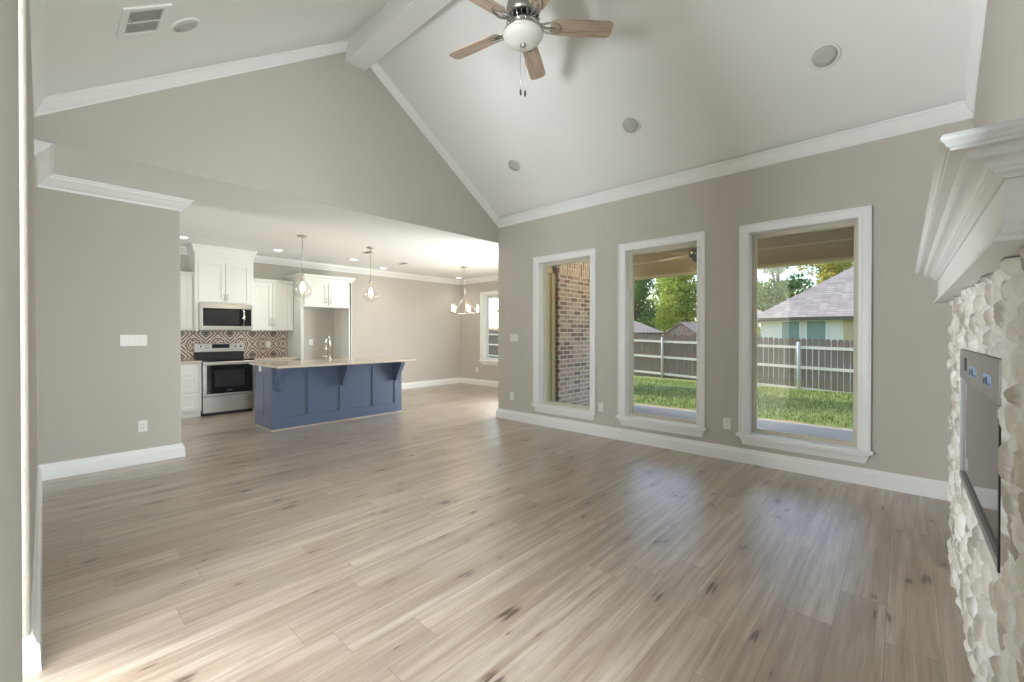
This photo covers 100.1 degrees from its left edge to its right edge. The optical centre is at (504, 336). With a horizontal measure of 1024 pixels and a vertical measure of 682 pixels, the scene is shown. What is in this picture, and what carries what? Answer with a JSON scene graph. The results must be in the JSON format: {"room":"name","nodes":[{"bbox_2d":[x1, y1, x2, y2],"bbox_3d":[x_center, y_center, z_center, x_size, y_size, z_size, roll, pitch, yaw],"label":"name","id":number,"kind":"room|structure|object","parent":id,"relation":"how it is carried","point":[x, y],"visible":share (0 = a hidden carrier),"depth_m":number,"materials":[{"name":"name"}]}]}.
{"room":"living room","nodes":[
{"label":"living room","id":0,"kind":"room"},
{"bbox_2d":[0,0,37,681],"bbox_3d":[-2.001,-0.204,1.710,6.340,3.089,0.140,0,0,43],"label":"door casing","id":1,"kind":"structure","parent":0,"point":[18,306],"depth_m":0.95,"materials":[{"name":"beige paint"}]},
{"bbox_2d":[23,465,41,677],"bbox_3d":[-3.111,1.261,2.771,3.280,0.146,0.170,0,0,43],"label":"baseboard","id":2,"kind":"structure","parent":1,"relation":"attached to","point":[32,643],"depth_m":1.94,"materials":[{"name":"white wood"}]},
{"bbox_2d":[29,0,45,114],"bbox_3d":[-1.611,-1.710,1.473,5.180,0.136,0.057,0,0,43],"label":"crown molding","id":3,"kind":"structure","parent":1,"relation":"attached to","point":[37,8],"depth_m":2.54,"materials":[{"name":"white paint"}]},
{"bbox_2d":[36,187,180,464],"bbox_3d":[-4.485,-0.077,3.782,0.120,2.810,2.630,0,0,43],"label":"wall partition","id":4,"kind":"structure","parent":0,"point":[107,269],"depth_m":4.25,"materials":[{"name":"beige paint"}]},
{"bbox_2d":[39,442,184,480],"bbox_3d":[-3.932,1.252,4.362,0.150,0.146,1.100,0,0,43],"label":"baseboard","id":5,"kind":"structure","parent":4,"relation":"attached to","point":[55,470],"depth_m":4.27,"materials":[{"name":"white wood"}]},
{"bbox_2d":[34,139,193,212],"bbox_3d":[-3.583,-1.425,4.073,1.246,0.125,1.176,0,0,43],"label":"crown molding","id":6,"kind":"structure","parent":4,"relation":"on","point":[45,178],"depth_m":4.13,"materials":[{"name":"white paint"}]},
{"bbox_2d":[120,335,146,345],"bbox_3d":[-3.811,0.046,4.412,0.009,0.105,0.204,0,0,43],"label":"light switch","id":7,"kind":"object","parent":4,"relation":"attached to","point":[125,340],"visible":1,"depth_m":4.41,"materials":[{"name":"white plastic"}]},
{"bbox_2d":[138,420,146,431],"bbox_3d":[-3.764,0.938,4.468,0.009,0.118,0.074,0,0,43],"label":"wall outlet","id":8,"kind":"object","parent":4,"relation":"attached to","point":[142,425],"visible":1,"depth_m":4.46,"materials":[{"name":"white plastic"}]},
{"bbox_2d":[34,52,497,242],"bbox_3d":[-1.868,-2.504,5.083,0.120,2.027,5.280,0,0,43],"label":"wall","id":9,"kind":"structure","parent":0,"point":[327,130],"depth_m":4.62,"materials":[{"name":"beige paint"}]},
{"bbox_2d":[34,40,498,225],"bbox_3d":[-1.790,-2.546,5.037,0.057,1.781,5.040,0,0,43],"label":"crown molding","id":10,"kind":"structure","parent":9,"relation":"attached to","point":[75,99],"depth_m":4.13,"materials":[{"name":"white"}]},
{"bbox_2d":[53,144,497,279],"bbox_3d":[-2.706,-1.529,6.750,4.970,0.060,9.710,0,0,43],"label":"ceiling","id":11,"kind":"structure","parent":0,"point":[221,213],"depth_m":5.96,"materials":[{"name":"white paint"}]},
{"bbox_2d":[293,235,311,297],"bbox_3d":[-3.012,-1.035,6.402,0.266,0.925,0.266,0,0,43],"label":"pendant light","id":12,"kind":"object","parent":11,"relation":"hanging from","point":[302,286],"visible":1,"depth_m":6.39,"materials":[{"name":"silver metal"}]},
{"bbox_2d":[364,247,378,300],"bbox_3d":[-2.258,-1.040,7.257,0.266,0.925,0.266,0,0,43],"label":"pendant light","id":13,"kind":"object","parent":11,"relation":"hanging from","point":[370,248],"visible":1,"depth_m":7.25,"materials":[{"name":"silver metal"}]},
{"bbox_2d":[450,266,478,313],"bbox_3d":[-0.878,-1.002,9.344,0.642,1.025,0.638,0,0,43],"label":"chandelier","id":14,"kind":"object","parent":11,"relation":"hanging from","point":[464,267],"visible":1,"depth_m":9.33,"materials":[{"name":"silver metal"}]},
{"bbox_2d":[180,254,459,382],"bbox_3d":[-4.456,-0.104,8.386,0.130,2.810,9.650,0,0,43],"label":"wall","id":15,"kind":"structure","parent":0,"point":[409,319],"depth_m":10.05,"materials":[{"name":"beige paint"}]},
{"bbox_2d":[180,271,192,329],"bbox_3d":[-5.549,-0.573,6.859,0.362,0.957,0.890,0,0,43],"label":"upper cabinet","id":16,"kind":"object","parent":15,"relation":"attached to","point":[186,278],"visible":0.27,"depth_m":7.03,"materials":[{"name":"white paint"}]},
{"bbox_2d":[186,243,256,330],"bbox_3d":[-4.899,-0.795,7.454,0.501,1.414,0.963,0,0,43],"label":"upper cabinet","id":17,"kind":"object","parent":15,"relation":"attached to","point":[221,275],"visible":0.95,"depth_m":7.26,"materials":[{"name":"white paint"}]},
{"bbox_2d":[198,303,252,330],"bbox_3d":[-4.852,-0.318,7.409,0.601,0.455,0.768,0,0,43],"label":"microwave","id":18,"kind":"object","parent":17,"relation":"attached to","point":[211,316],"visible":0.97,"depth_m":7.22,"materials":[{"name":"silver metal"}]},
{"bbox_2d":[253,278,293,330],"bbox_3d":[-4.407,-0.575,8.088,0.362,0.947,0.725,0,0,43],"label":"upper cabinet","id":19,"kind":"object","parent":15,"relation":"attached to","point":[272,299],"visible":0.92,"depth_m":7.99,"materials":[{"name":"white paint"}]},
{"bbox_2d":[180,246,497,284],"bbox_3d":[-2.706,-1.441,6.750,4.670,0.125,9.410,0,0,43],"label":"crown molding","id":20,"kind":"structure","parent":15,"relation":"attached to","point":[258,259],"depth_m":9.54,"materials":[{"name":"white paint"}]},
{"bbox_2d":[460,281,497,380],"bbox_3d":[0.644,-0.114,10.176,4.920,2.810,0.160,0,0,43],"label":"wall","id":21,"kind":"structure","parent":0,"point":[469,323],"depth_m":11.45,"materials":[{"name":"beige paint"}]},
{"bbox_2d":[479,291,497,365],"bbox_3d":[-0.147,-0.202,10.870,1.213,1.887,0.202,0,0,43],"label":"window","id":22,"kind":"structure","parent":21,"relation":"in","point":[484,296],"depth_m":11.19,"materials":[{"name":"white wood"}]},
{"bbox_2d":[23,383,974,681],"bbox_3d":[-1.515,1.383,4.634,9.620,0.120,11.110,0,0,43],"label":"floor","id":23,"kind":"structure","parent":0,"point":[441,538],"depth_m":2.48,"materials":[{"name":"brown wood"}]},
{"bbox_2d":[181,363,201,418],"bbox_3d":[-5.495,0.877,6.720,0.642,0.868,1.147,0,0,43],"label":"base cabinet","id":24,"kind":"object","parent":23,"relation":"on","point":[191,386],"visible":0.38,"depth_m":6.85,"materials":[{"name":"white paint"}]},
{"bbox_2d":[181,359,201,363],"bbox_3d":[-5.501,0.423,6.725,0.623,0.040,1.150,0,0,43],"label":"countertop","id":25,"kind":"structure","parent":24,"relation":"on","point":[191,361],"depth_m":6.86,"materials":[{"name":"beige stone"}]},
{"bbox_2d":[193,343,254,415],"bbox_3d":[-4.830,0.717,7.407,0.658,1.180,0.750,0,0,43],"label":"range","id":26,"kind":"object","parent":23,"relation":"on","point":[227,377],"visible":0.89,"depth_m":7.26,"materials":[{"name":"silver metal"}]},
{"bbox_2d":[195,358,253,361],"bbox_3d":[-4.804,0.405,7.380,0.555,0.020,0.750,0,0,43],"label":"cooktop","id":27,"kind":"object","parent":26,"relation":"in","point":[200,359],"depth_m":7.26,"materials":[{"name":"black glass"}]},
{"bbox_2d":[252,359,298,409],"bbox_3d":[-4.319,0.870,7.985,0.642,0.868,0.778,0,0,43],"label":"base cabinet","id":28,"kind":"object","parent":23,"relation":"on","point":[294,359],"visible":0.04,"depth_m":7.57,"materials":[{"name":"white paint"}]},
{"bbox_2d":[245,356,299,360],"bbox_3d":[-4.325,0.416,7.989,0.623,0.040,0.785,0,0,43],"label":"countertop","id":29,"kind":"structure","parent":28,"relation":"on","point":[273,357],"depth_m":7.92,"materials":[{"name":"beige stone"}]},
{"bbox_2d":[285,273,354,359],"bbox_3d":[-3.674,0.065,8.585,0.762,2.470,1.085,0,0,43],"label":"surround","id":30,"kind":"object","parent":23,"relation":"on","point":[334,293],"visible":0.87,"depth_m":8.36,"materials":[{"name":"white paint"}]},
{"bbox_2d":[254,362,404,431],"bbox_3d":[-2.660,0.870,6.830,0.947,0.880,2.105,0,0,43],"label":"kitchen island","id":31,"kind":"object","parent":23,"relation":"on","point":[285,398],"visible":0.81,"depth_m":6.46,"materials":[{"name":"blue paint"}]},
{"bbox_2d":[249,357,415,368],"bbox_3d":[-2.666,0.410,6.870,1.140,0.033,2.205,0,0,43],"label":"island countertop","id":32,"kind":"structure","parent":31,"relation":"on","point":[363,360],"depth_m":6.53,"materials":[{"name":"beige stone"}]},
{"bbox_2d":[323,335,331,359],"bbox_3d":[-2.921,0.188,7.013,0.169,0.402,0.151,0,0,43],"label":"faucet","id":33,"kind":"object","parent":32,"relation":"on","point":[325,348],"visible":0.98,"depth_m":7.01,"materials":[{"name":"silver metal"}]},
{"bbox_2d":[946,247,1023,681],"bbox_3d":[1.953,0.570,1.674,0.211,1.541,2.326,0,0,43],"label":"stone fireplace","id":34,"kind":"object","parent":23,"relation":"on","point":[988,316],"visible":0.88,"depth_m":1.28,"materials":[{"name":"beige stone"}]},
{"bbox_2d":[915,117,1023,302],"bbox_3d":[1.970,-0.321,1.782,0.341,0.231,2.673,0,0,43],"label":"fireplace mantel","id":35,"kind":"object","parent":34,"relation":"on","point":[974,222],"visible":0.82,"depth_m":1.06,"materials":[{"name":"white wood"}]},
{"bbox_2d":[959,349,1001,572],"bbox_3d":[1.857,0.367,1.576,0.184,0.607,1.145,0,0,43],"label":"fireplace insert","id":36,"kind":"object","parent":34,"relation":"in","point":[980,374],"visible":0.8,"depth_m":1.52,"materials":[{"name":"black glass"}]},
{"bbox_2d":[45,0,973,217],"bbox_3d":[0.079,-2.625,3.278,5.470,2.005,5.410,0,0,43],"label":"ceiling","id":37,"kind":"structure","parent":0,"point":[706,82],"depth_m":3.97,"materials":[{"name":"white paint"}]},
{"bbox_2d":[116,4,171,38],"bbox_3d":[-2.394,-2.089,2.847,0.380,0.171,0.245,0,0,43],"label":"ceiling vent","id":38,"kind":"object","parent":37,"relation":"in","point":[151,19],"visible":1,"depth_m":2.83,"materials":[{"name":"white metal"}]},
{"bbox_2d":[170,18,199,32],"bbox_3d":[-2.324,-2.265,3.125,0.210,0.124,0.178,0,0,43],"label":"ceiling speaker","id":39,"kind":"object","parent":37,"relation":"attached to","point":[184,25],"visible":1,"depth_m":3.11,"materials":[{"name":"white paint"}]},
{"bbox_2d":[173,20,196,31],"bbox_3d":[-2.323,-2.262,3.126,0.166,0.102,0.143,0,0,43],"label":"grille","id":40,"kind":"object","parent":39,"relation":"attached to","point":[180,25],"depth_m":3.11,"materials":[{"name":"fabric"}]},
{"bbox_2d":[346,0,451,70],"bbox_3d":[0.130,-3.362,3.336,5.180,0.335,0.250,0,0,43],"label":"beam","id":41,"kind":"structure","parent":37,"relation":"attached to","point":[396,20],"depth_m":4.53,"materials":[{"name":"white paint"}]},
{"bbox_2d":[449,0,612,96],"bbox_3d":[0.108,-2.526,3.316,1.347,1.336,1.335,0,0,43],"label":"ceiling fan","id":42,"kind":"object","parent":41,"relation":"hanging from","point":[523,32],"visible":1,"depth_m":3.31,"materials":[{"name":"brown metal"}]},
{"bbox_2d":[507,159,520,171],"bbox_3d":[0.132,-2.306,5.788,0.210,0.124,0.178,0,0,43],"label":"ceiling speaker","id":43,"kind":"object","parent":37,"relation":"attached to","point":[514,165],"visible":1,"depth_m":5.78,"materials":[{"name":"white paint"}]},
{"bbox_2d":[621,116,640,133],"bbox_3d":[1.375,-2.290,4.652,0.210,0.124,0.178,0,0,43],"label":"ceiling speaker","id":44,"kind":"object","parent":37,"relation":"attached to","point":[629,124],"visible":1,"depth_m":4.64,"materials":[{"name":"white paint"}]},
{"bbox_2d":[623,118,638,131],"bbox_3d":[1.373,-2.287,4.651,0.166,0.102,0.143,0,0,43],"label":"grille","id":45,"kind":"object","parent":44,"relation":"attached to","point":[629,124],"depth_m":4.64,"materials":[{"name":"fabric"}]},
{"bbox_2d":[809,42,840,69],"bbox_3d":[2.616,-2.283,3.498,0.210,0.124,0.178,0,0,43],"label":"ceiling speaker","id":46,"kind":"object","parent":37,"relation":"attached to","point":[825,55],"visible":1,"depth_m":3.49,"materials":[{"name":"white paint"}]},
{"bbox_2d":[812,46,837,66],"bbox_3d":[2.615,-2.280,3.497,0.166,0.102,0.143,0,0,43],"label":"grille","id":47,"kind":"object","parent":46,"relation":"attached to","point":[822,56],"depth_m":3.49,"materials":[{"name":"fabric"}]},
{"bbox_2d":[553,261,589,405],"bbox_3d":[1.654,-0.050,7.739,0.120,3.010,2.415,0,0,43],"label":"brick wall","id":48,"kind":"structure","parent":0,"point":[574,278],"depth_m":7.15,"materials":[{"name":"beige brick"}]},
{"bbox_2d":[554,267,558,401],"bbox_3d":[0.822,0.185,6.844,0.121,2.550,0.030,0,0,43],"label":"trim","id":49,"kind":"structure","parent":48,"relation":"attached to","point":[556,268],"depth_m":6.80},
{"bbox_2d":[498,118,973,481],"bbox_3d":[1.912,-0.278,5.159,5.330,3.197,0.160,0,0,43],"label":"wall","id":50,"kind":"structure","parent":0,"point":[911,390],"depth_m":4.32,"materials":[{"name":"beige paint"}]},
{"bbox_2d":[510,392,513,399],"bbox_3d":[0.120,0.939,6.717,0.074,0.118,0.009,0,0,43],"label":"wall outlet","id":51,"kind":"object","parent":50,"relation":"attached to","point":[511,393],"visible":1,"depth_m":6.71,"materials":[{"name":"white plastic"}]},
{"bbox_2d":[510,334,517,341],"bbox_3d":[0.154,0.025,6.680,0.165,0.116,0.009,0,0,43],"label":"light switch","id":52,"kind":"object","parent":50,"relation":"attached to","point":[513,337],"visible":1,"depth_m":6.67,"materials":[{"name":"white plastic"}]},
{"bbox_2d":[531,248,597,419],"bbox_3d":[0.871,-0.022,6.085,1.096,2.288,0.202,0,0,43],"label":"window","id":53,"kind":"structure","parent":50,"relation":"in","point":[540,403],"depth_m":6.29,"materials":[{"name":"white wood"}]},
{"bbox_2d":[598,402,602,411],"bbox_3d":[1.273,0.933,5.644,0.074,0.118,0.009,0,0,43],"label":"wall outlet","id":54,"kind":"object","parent":50,"relation":"attached to","point":[600,405],"visible":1,"depth_m":5.64,"materials":[{"name":"white plastic"}]},
{"bbox_2d":[616,231,706,437],"bbox_3d":[1.882,-0.017,5.145,1.092,2.288,0.202,0,0,43],"label":"window","id":55,"kind":"structure","parent":50,"relation":"in","point":[626,415],"depth_m":5.25,"materials":[{"name":"white wood"}]},
{"bbox_2d":[402,377,947,500],"bbox_3d":[1.012,1.234,7.349,9.320,0.146,3.490,0,0,43],"label":"baseboard","id":56,"kind":"structure","parent":50,"relation":"attached to","point":[925,487],"depth_m":4.51,"materials":[{"name":"white wood"}]},
{"bbox_2d":[723,418,730,429],"bbox_3d":[2.392,0.939,4.604,0.074,0.118,0.009,0,0,43],"label":"wall outlet","id":57,"kind":"object","parent":50,"relation":"attached to","point":[726,421],"visible":1,"depth_m":4.60,"materials":[{"name":"white plastic"}]},
{"bbox_2d":[498,100,973,227],"bbox_3d":[1.783,-1.797,5.121,5.180,0.136,0.057,0,0,43],"label":"crown molding","id":58,"kind":"structure","parent":50,"relation":"attached to","point":[958,111],"depth_m":4.28,"materials":[{"name":"white wood"}]},
{"bbox_2d":[736,205,873,462],"bbox_3d":[2.902,-0.011,4.196,1.099,2.288,0.202,0,0,43],"label":"window","id":59,"kind":"structure","parent":50,"relation":"in","point":[859,449],"depth_m":4.09,"materials":[{"name":"white wood"}]},
{"bbox_2d":[634,226,853,256],"bbox_3d":[2.102,-1.596,7.022,12.500,0.090,2.840,0,0,43],"label":"ceiling","id":60,"kind":"structure","parent":0,"point":[851,227],"depth_m":6.67,"materials":[{"name":"beige paint"}]},
{"bbox_2d":[656,247,696,261],"bbox_3d":[2.888,-1.322,6.409,1.260,0.450,1.212,0,0,43],"label":"fan","id":61,"kind":"object","parent":60,"relation":"hanging from","point":[692,253],"visible":0.33,"depth_m":6.32,"materials":[{"name":"metal"}]},
{"bbox_2d":[634,228,853,279],"bbox_3d":[5.090,-1.326,6.198,7.000,0.440,0.210,0,0,43],"label":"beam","id":62,"kind":"structure","parent":60,"relation":"attached to","point":[832,246],"depth_m":6.75,"materials":[{"name":"beige paint"}]},
{"bbox_2d":[974,0,1023,127],"bbox_3d":[2.040,-1.078,1.497,0.140,4.838,5.340,0,0,43],"label":"wall","id":63,"kind":"structure","parent":0,"point":[1000,86],"depth_m":2.44,"materials":[{"name":"beige paint"}]},
{"bbox_2d":[964,0,986,115],"bbox_3d":[1.961,-2.526,1.548,0.057,1.781,5.040,0,0,43],"label":"crown molding","id":64,"kind":"structure","parent":63,"relation":"attached to","point":[979,6],"depth_m":3.10,"materials":[{"name":"white wood"}]},
{"bbox_3d":[1.353,-0.099,7.598,0.130,2.810,2.650,0,0,43],"label":"wall","id":65,"kind":"structure","parent":0,"visible":0},
{"bbox_2d":[547,267,555,401],"bbox_3d":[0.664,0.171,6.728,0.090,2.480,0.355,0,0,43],"label":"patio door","id":66,"kind":"structure","parent":65,"relation":"in","point":[551,272],"depth_m":6.78,"materials":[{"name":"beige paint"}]},
{"label":"outside","id":67,"kind":"structure","parent":0,"visible":0},
{"bbox_2d":[634,404,852,440],"bbox_3d":[4.218,1.494,5.277,7.000,0.150,3.140,0,0,43],"label":"floor","id":68,"kind":"structure","parent":67,"point":[813,430],"depth_m":6.70,"materials":[{"name":"concrete"}]},
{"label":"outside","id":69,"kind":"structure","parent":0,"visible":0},
{"bbox_2d":[634,359,852,428],"bbox_3d":[18.255,1.726,34.315,100.000,0.850,64.900,0,0,43],"label":"lawn","id":70,"kind":"structure","parent":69,"point":[836,416],"depth_m":10.13,"materials":[{"name":"green plant"}]},
{"bbox_2d":[634,279,661,334],"bbox_3d":[14.677,-3.039,49.350,5.951,10.309,5.107,0,0,-1],"label":"broadleaf tree","id":71,"kind":"object","parent":70,"relation":"on","point":[641,288],"visible":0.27,"depth_m":48.38,"materials":[{"name":"green plant"}]},
{"bbox_2d":[634,321,665,358],"bbox_3d":[8.952,0.037,42.290,11.660,4.135,6.280,0,0,43],"label":"house","id":72,"kind":"structure","parent":70,"relation":"on","point":[639,328],"depth_m":38.87,"materials":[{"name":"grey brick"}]},
{"bbox_2d":[640,276,693,330],"bbox_3d":[27.277,-5.695,71.298,8.003,15.476,9.859,0,0,43],"label":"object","id":73,"kind":"object","parent":70,"relation":"on","point":[656,292],"visible":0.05,"depth_m":70.19,"materials":[{"name":"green plant"}]},
{"bbox_2d":[489,330,852,392],"bbox_3d":[4.826,0.764,19.843,0.199,2.464,28.438,0,0,-38],"label":"fence","id":74,"kind":"object","parent":70,"relation":"on","point":[674,356],"visible":0.15,"depth_m":14.41,"materials":[{"name":"grey wood"}]},
{"bbox_2d":[651,275,696,332],"bbox_3d":[22.724,-4.031,54.941,7.446,12.273,7.456,0,0,40],"label":"broadleaf tree","id":75,"kind":"object","parent":70,"relation":"on","point":[676,297],"visible":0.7,"depth_m":53.72,"materials":[{"name":"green plant"}]},
{"bbox_2d":[665,310,762,337],"bbox_3d":[22.759,-0.187,40.834,11.100,4.600,10.000,0,0,43],"label":"house","id":76,"kind":"structure","parent":70,"relation":"on","point":[682,328],"depth_m":40.05,"materials":[{"name":"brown brick"}]},
{"bbox_2d":[634,404,852,429],"bbox_3d":[3.616,1.430,8.300,12.000,0.044,0.468,0,0,43],"label":"soil edge","id":77,"kind":"object","parent":70,"relation":"on","point":[634,404],"visible":0.15,"depth_m":7.33,"materials":[{"name":"beige soil"}]},
{"bbox_2d":[757,279,760,335],"bbox_3d":[13.047,-1.849,25.069,3.397,8.122,3.114,0,0,43],"label":"tree","id":78,"kind":"object","parent":70,"relation":"on","point":[758,282],"visible":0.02,"depth_m":24.43,"materials":[{"name":"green plant"}]},
{"bbox_2d":[757,266,814,311],"bbox_3d":[30.776,-4.625,48.110,7.524,13.542,7.975,0,0,43],"label":"broadleaf tree","id":79,"kind":"object","parent":70,"relation":"on","point":[778,293],"visible":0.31,"depth_m":46.74,"materials":[{"name":"green plant"}]},
{"bbox_2d":[757,266,853,381],"bbox_3d":[20.919,-1.500,21.451,12.760,7.150,12.080,0,0,43],"label":"house","id":80,"kind":"structure","parent":70,"relation":"on","point":[825,310],"depth_m":20.29,"materials":[{"name":"white paint"}]},
{"bbox_2d":[843,320,853,363],"bbox_3d":[15.351,0.255,18.999,0.500,1.970,0.070,0,0,43],"label":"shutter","id":81,"kind":"object","parent":80,"relation":"hanging from","point":[848,325],"depth_m":19.02,"materials":[{"name":"beige paint"}]},
{"bbox_2d":[796,261,853,290],"bbox_3d":[40.732,-5.882,53.341,8.352,16.043,8.449,0,0,43],"label":"broadleaf tree","id":82,"kind":"object","parent":70,"relation":"on","point":[828,270],"visible":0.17,"depth_m":51.79,"materials":[{"name":"green plant"}]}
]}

